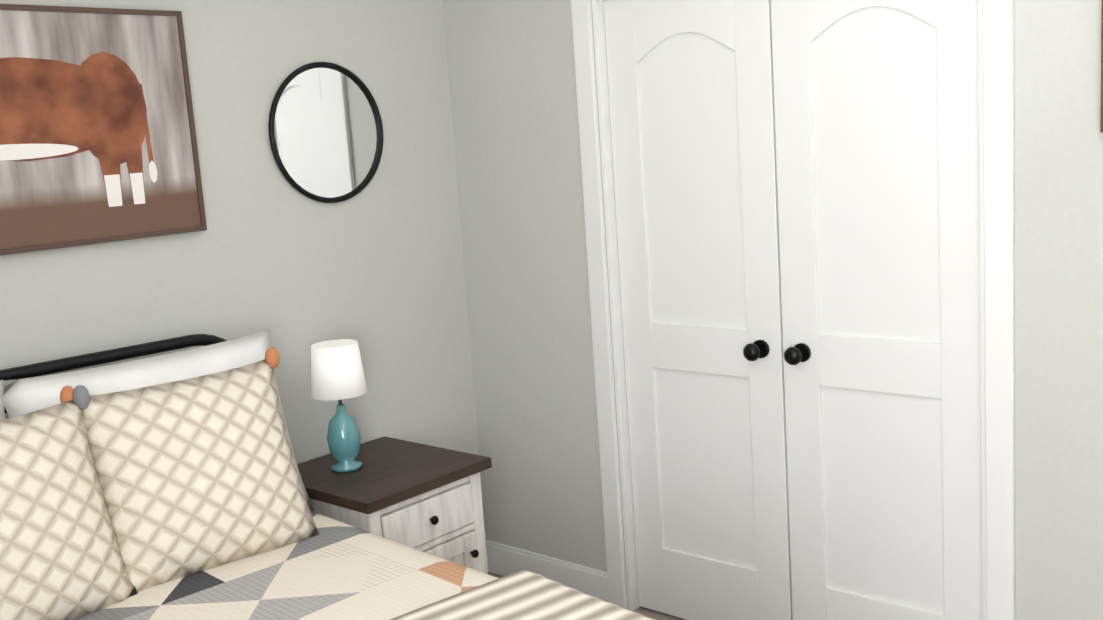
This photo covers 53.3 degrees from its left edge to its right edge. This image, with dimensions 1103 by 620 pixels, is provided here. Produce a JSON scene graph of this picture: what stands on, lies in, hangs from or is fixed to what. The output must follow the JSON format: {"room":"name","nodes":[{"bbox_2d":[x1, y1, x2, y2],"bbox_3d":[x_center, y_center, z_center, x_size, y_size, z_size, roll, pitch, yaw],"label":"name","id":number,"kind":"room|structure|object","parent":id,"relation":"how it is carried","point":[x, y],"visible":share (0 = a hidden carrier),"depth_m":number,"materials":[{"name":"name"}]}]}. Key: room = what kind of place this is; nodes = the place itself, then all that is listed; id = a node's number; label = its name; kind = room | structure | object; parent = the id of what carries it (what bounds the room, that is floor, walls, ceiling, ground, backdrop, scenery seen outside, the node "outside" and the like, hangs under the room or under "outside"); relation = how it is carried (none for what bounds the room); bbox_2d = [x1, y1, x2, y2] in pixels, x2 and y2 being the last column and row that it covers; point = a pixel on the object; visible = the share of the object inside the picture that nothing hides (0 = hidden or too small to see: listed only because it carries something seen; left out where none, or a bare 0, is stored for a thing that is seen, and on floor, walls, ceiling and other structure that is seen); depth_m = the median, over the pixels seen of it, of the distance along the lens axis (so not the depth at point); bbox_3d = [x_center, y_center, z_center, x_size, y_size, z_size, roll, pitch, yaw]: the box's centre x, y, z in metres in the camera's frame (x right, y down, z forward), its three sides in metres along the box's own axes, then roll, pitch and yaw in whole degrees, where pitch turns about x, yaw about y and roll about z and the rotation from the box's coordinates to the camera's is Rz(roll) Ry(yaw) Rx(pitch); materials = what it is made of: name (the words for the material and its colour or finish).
{"room":"bedroom","nodes":[
{"label":"bedroom","id":0,"kind":"room"},
{"bbox_2d":[0,0,487,539],"bbox_3d":[-1.438,-0.280,2.832,0.120,3.100,3.420,4,12,41],"label":"wall","id":1,"kind":"structure","parent":0,"point":[436,268],"depth_m":3.48,"materials":[{"name":"paint"}]},
{"bbox_2d":[0,4,206,255],"bbox_3d":[-1.443,-0.435,2.694,0.034,0.618,1.248,4,12,41],"label":"framed picture","id":2,"kind":"object","parent":1,"relation":"attached to","point":[98,142],"visible":0.98,"depth_m":2.93},
{"bbox_2d":[268,62,383,202],"bbox_3d":[-0.714,-0.567,3.522,0.019,0.448,0.448,4,12,41],"label":"round mirror","id":3,"kind":"object","parent":1,"relation":"attached to","point":[325,127],"visible":1,"depth_m":3.52,"materials":[{"name":"black metal"}]},
{"bbox_2d":[488,572,685,619],"bbox_3d":[0.413,1.351,1.981,4.190,0.100,4.320,4,12,41],"label":"floor","id":4,"kind":"structure","parent":0,"point":[653,614],"depth_m":3.72,"materials":[{"name":"wood"}]},
{"bbox_2d":[0,329,654,619],"bbox_3d":[-0.700,0.781,2.101,1.610,1.137,1.974,-13,12,-43],"label":"bed","id":5,"kind":"object","parent":4,"relation":"on","point":[169,486],"visible":1,"depth_m":2.57,"materials":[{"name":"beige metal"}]},
{"bbox_2d":[0,513,654,619],"bbox_3d":[-0.586,0.986,2.049,1.529,0.547,1.552,-13,12,-43],"label":"quilt","id":6,"kind":"object","parent":5,"relation":"on","point":[334,569],"depth_m":2.49,"materials":[{"name":"fabric"}]},
{"bbox_2d":[297,436,491,573],"bbox_3d":[-0.514,0.803,3.434,0.513,0.652,0.490,4,12,41],"label":"nightstand","id":7,"kind":"object","parent":4,"relation":"on","point":[424,498],"visible":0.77,"depth_m":3.29,"materials":[{"name":"white wood"}]},
{"bbox_2d":[311,339,366,471],"bbox_3d":[-0.643,0.294,3.356,0.170,0.390,0.170,4,12,41],"label":"lamp","id":8,"kind":"object","parent":7,"relation":"on","point":[337,372],"visible":1,"depth_m":3.30,"materials":[{"name":"teal"}]},
{"bbox_2d":[444,0,1102,619],"bbox_3d":[0.724,-0.471,3.096,2.710,3.100,0.120,4,12,41],"label":"wall","id":9,"kind":"structure","parent":0,"point":[512,78],"depth_m":3.63,"materials":[{"name":"paint"}]},
{"bbox_2d":[485,540,608,601],"bbox_3d":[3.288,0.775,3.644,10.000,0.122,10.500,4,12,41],"label":"baseboard","id":10,"kind":"structure","parent":9,"relation":"attached to","point":[504,560],"depth_m":3.96,"materials":[{"name":"white wood"}]},
{"bbox_2d":[604,0,792,619],"bbox_3d":[0.463,0.035,3.433,0.587,2.017,0.192,4,12,41],"label":"closet door","id":11,"kind":"structure","parent":9,"relation":"in","point":[691,97],"depth_m":3.41,"materials":[{"name":"white wood"}]},
{"bbox_2d":[571,0,1015,619],"bbox_3d":[0.681,0.008,3.229,1.360,2.120,0.138,4,12,41],"label":"door frame","id":12,"kind":"structure","parent":9,"relation":"attached to","point":[997,218],"depth_m":2.85,"materials":[{"name":"white wood"}]},
{"bbox_2d":[771,0,981,619],"bbox_3d":[0.907,0.066,3.041,0.587,2.017,0.192,4,12,41],"label":"closet door","id":13,"kind":"structure","parent":9,"relation":"in","point":[876,105],"depth_m":3.02,"materials":[{"name":"white wood"}]},
{"bbox_2d":[1100,0,1102,132],"bbox_3d":[1.399,-0.594,2.360,0.400,0.400,0.028,4,12,41],"label":"picture frame","id":14,"kind":"object","parent":9,"relation":"attached to","point":[1101,118],"visible":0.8,"depth_m":2.49,"materials":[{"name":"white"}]}
]}

